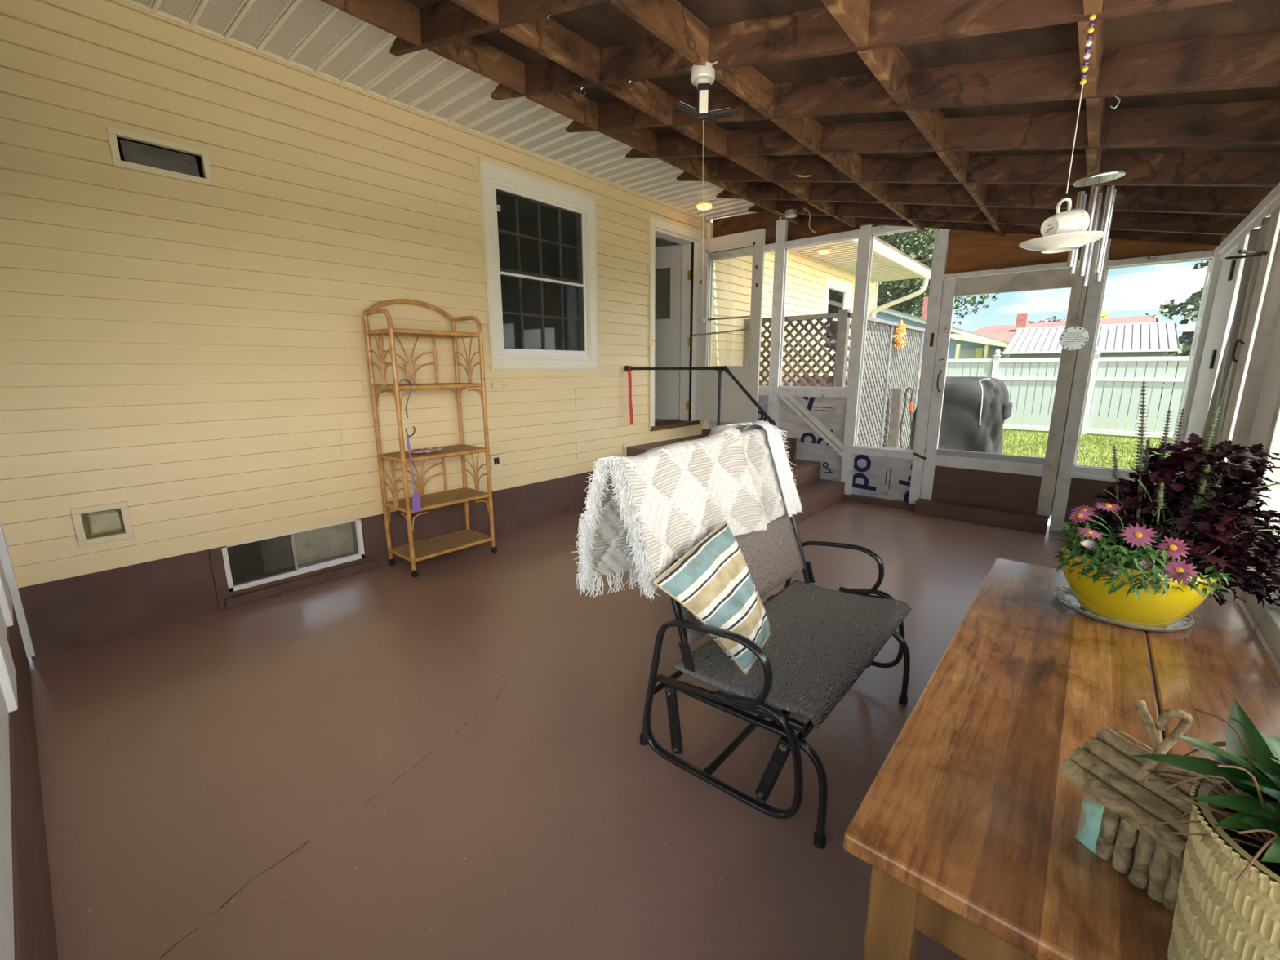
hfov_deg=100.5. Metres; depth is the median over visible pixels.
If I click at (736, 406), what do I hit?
door
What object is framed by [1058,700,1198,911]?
house decoration
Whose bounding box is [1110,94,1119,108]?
hook
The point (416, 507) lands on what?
fly swatter
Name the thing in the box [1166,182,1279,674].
wall
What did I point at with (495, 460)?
socket
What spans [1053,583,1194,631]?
glass dish
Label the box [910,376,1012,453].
covered grill
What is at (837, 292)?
window
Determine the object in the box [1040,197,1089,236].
cup
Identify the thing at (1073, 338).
wind chime
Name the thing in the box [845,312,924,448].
lattice screen
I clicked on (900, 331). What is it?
wreath
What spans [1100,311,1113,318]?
tree
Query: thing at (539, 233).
window
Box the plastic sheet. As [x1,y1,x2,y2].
[1195,216,1270,484]
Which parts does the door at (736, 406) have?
raised panel, sash rail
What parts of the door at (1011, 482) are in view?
pull handle, rail, kick panel, rail, glazing sill, rail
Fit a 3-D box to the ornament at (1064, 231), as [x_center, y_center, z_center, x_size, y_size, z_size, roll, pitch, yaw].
[1.232,-0.972,1.500,0.203,0.609,0.203,10,15,39]
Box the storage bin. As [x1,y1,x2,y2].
[796,374,881,445]
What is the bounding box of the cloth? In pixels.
[723,420,802,516]
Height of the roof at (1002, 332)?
5.650 m
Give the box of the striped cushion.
[652,520,770,674]
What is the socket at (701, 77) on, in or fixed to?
attached to the light fixture at (701, 77)
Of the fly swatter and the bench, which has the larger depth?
the fly swatter
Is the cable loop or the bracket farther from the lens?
the bracket
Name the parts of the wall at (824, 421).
post, screen frame, plywood panel, sill, foam panel, post, sill, foam panel, screen frame, plywood panel, post, board, foam panel, sill, screen frame, post, post, plywood panel, sill, board panel, screen frame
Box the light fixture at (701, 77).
[675,61,733,322]
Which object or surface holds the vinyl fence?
on the lawn
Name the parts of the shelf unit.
post, handle, slim post, fan panel, slim post, fan panel, post, fan panel, fan panel, woven shelf, shelf frame, woven shelf, shelf frame, woven shelf, shelf frame, slim post, shelf frame, woven shelf, woven shelf, shelf frame, slim post, post, handle, fan panel, fan panel, post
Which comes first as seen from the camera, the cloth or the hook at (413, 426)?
the cloth
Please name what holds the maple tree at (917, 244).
on the lawn
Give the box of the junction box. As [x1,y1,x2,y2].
[775,208,796,217]
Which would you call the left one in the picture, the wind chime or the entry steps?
the entry steps
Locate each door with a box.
[647,213,704,431]
[692,228,765,422]
[920,266,1091,519]
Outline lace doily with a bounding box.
[406,447,442,453]
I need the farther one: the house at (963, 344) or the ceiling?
the house at (963, 344)
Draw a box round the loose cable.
[803,208,815,232]
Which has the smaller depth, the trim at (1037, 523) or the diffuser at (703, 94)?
the diffuser at (703, 94)
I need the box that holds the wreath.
[893,319,907,348]
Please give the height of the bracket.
0.060 m
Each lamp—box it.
[693,200,714,210]
[817,248,831,254]
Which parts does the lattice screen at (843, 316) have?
post, rail, lattice panel, post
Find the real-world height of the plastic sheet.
1.490 m
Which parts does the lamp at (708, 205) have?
trim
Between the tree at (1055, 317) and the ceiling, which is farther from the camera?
the tree at (1055, 317)
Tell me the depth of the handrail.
4.72 m
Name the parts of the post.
post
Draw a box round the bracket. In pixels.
[492,380,509,388]
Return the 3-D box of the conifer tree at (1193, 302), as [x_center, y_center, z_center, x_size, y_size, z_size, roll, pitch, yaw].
[23.758,-7.262,19.009,11.572,10.426,8.890,4,13,21]
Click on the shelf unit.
(413, 552)
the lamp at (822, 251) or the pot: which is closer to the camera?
the pot
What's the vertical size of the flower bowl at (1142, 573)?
0.570 m
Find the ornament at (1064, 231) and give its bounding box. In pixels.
[1018,13,1106,253]
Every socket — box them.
[493,457,499,464]
[690,61,717,88]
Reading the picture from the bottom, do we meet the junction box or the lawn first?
the lawn
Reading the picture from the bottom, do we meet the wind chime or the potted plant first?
the potted plant
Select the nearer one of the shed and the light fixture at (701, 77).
the light fixture at (701, 77)
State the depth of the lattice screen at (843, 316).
6.53 m
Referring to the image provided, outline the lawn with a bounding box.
[884,384,1175,469]
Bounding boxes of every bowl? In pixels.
[1053,379,1279,627]
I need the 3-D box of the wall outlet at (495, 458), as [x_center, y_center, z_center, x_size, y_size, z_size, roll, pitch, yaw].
[-1.177,-0.154,4.360,0.017,0.106,0.106,10,15,39]
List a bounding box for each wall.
[0,0,876,587]
[0,519,57,959]
[702,212,1228,533]
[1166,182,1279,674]
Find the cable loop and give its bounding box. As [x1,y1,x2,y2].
[796,174,810,177]
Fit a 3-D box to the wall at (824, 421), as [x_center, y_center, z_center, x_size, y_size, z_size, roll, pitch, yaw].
[2.427,-1.243,5.099,4.298,3.040,0.140,10,15,39]
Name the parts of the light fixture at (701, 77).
light panel, light panel, pull cord, light panel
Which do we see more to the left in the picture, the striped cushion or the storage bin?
the striped cushion
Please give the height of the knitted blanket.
0.546 m
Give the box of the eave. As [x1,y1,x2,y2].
[711,211,931,373]
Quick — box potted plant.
[1129,699,1279,959]
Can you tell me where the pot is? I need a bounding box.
[1167,777,1279,959]
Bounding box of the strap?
[627,365,633,424]
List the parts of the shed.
roof trim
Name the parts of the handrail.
post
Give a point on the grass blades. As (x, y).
(1007, 435)
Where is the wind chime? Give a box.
[1058,95,1126,350]
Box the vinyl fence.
[873,346,1192,438]
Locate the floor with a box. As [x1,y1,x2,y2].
[27,499,1097,959]
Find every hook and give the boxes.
[404,426,415,437]
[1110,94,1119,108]
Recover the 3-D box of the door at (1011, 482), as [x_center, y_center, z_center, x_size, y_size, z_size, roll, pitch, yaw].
[3.091,-0.727,4.618,1.014,2.033,0.100,10,15,39]
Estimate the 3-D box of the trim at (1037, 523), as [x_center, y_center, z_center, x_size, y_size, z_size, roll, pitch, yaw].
[3.032,0.312,4.775,1.000,0.125,0.149,10,15,39]
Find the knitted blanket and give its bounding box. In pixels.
[572,425,803,602]
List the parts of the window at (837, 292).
pane, frame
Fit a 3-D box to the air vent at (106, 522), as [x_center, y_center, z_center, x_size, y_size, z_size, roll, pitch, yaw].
[-2.672,0.215,2.648,0.043,0.190,0.200,10,15,39]
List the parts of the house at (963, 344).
porch post, porch post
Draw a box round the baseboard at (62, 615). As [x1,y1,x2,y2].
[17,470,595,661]
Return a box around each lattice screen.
[742,309,850,386]
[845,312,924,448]
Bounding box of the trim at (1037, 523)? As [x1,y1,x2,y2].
[914,497,1048,533]
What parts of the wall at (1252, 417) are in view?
corner post, board panel, board panel, plate, sill, casement rail, panel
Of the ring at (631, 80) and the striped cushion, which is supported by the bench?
the striped cushion
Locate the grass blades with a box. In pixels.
[1001,428,1172,469]
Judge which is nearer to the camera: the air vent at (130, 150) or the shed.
the air vent at (130, 150)
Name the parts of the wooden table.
leg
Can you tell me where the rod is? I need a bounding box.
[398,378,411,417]
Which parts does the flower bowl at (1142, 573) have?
stem, stem, stem, stem, stem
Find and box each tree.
[862,224,999,325]
[1027,315,1066,323]
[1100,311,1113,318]
[1144,259,1212,411]
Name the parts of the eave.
soffit panel, corner trim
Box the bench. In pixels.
[640,513,911,848]
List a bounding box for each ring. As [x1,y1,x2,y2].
[546,12,554,26]
[580,85,586,95]
[627,79,634,89]
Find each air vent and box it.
[70,501,134,546]
[106,125,213,186]
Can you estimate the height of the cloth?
0.400 m
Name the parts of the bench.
hinge plate, seat rail, frame, sling seat, hinge plate, frame, seat rail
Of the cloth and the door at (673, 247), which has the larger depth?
the door at (673, 247)
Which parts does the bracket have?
plate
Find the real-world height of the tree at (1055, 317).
6.140 m
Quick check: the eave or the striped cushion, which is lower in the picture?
the striped cushion
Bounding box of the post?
[887,386,913,448]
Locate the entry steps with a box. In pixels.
[622,428,844,523]
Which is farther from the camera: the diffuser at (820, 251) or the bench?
the diffuser at (820, 251)
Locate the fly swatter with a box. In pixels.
[406,435,421,511]
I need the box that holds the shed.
[1001,321,1199,417]
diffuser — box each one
[696,203,711,210]
[698,89,708,113]
[818,249,830,254]
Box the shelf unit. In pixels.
[362,298,497,577]
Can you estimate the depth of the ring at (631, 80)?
2.43 m
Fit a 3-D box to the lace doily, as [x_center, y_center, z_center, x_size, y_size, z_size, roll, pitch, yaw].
[-1.479,-0.199,3.654,0.178,0.016,0.244,10,15,39]
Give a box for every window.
[221,518,364,592]
[477,155,599,370]
[821,275,852,356]
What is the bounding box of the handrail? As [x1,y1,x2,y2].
[624,365,776,426]
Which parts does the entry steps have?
wall trim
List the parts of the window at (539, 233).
pane, frame, sash shadow rail, meeting rail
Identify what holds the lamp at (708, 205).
attached to the ceiling
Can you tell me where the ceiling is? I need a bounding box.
[117,0,1279,241]
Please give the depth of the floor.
1.83 m
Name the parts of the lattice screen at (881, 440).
post, rail, post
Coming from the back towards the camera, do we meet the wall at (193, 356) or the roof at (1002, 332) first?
the roof at (1002, 332)
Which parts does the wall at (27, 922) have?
board panel, corner post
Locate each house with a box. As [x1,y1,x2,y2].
[873,296,1009,383]
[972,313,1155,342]
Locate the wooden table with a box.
[843,558,1279,959]
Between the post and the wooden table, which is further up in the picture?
the post
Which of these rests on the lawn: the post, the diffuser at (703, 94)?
the post
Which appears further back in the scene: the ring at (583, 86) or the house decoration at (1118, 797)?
the ring at (583, 86)
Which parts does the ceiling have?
soffit panel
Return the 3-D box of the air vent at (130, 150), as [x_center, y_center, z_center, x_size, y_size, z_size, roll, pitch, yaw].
[-2.402,-1.602,2.667,0.126,0.167,0.377,10,15,39]
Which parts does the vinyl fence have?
board panel, board panel, rail, post, rail, rail, board panel, rail, post, rail, board panel, rail, rail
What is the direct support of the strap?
hanging from the handrail
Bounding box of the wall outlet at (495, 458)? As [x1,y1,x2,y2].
[489,453,502,468]
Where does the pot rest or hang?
attached to the potted plant
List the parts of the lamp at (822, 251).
trim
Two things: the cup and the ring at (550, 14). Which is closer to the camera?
the cup

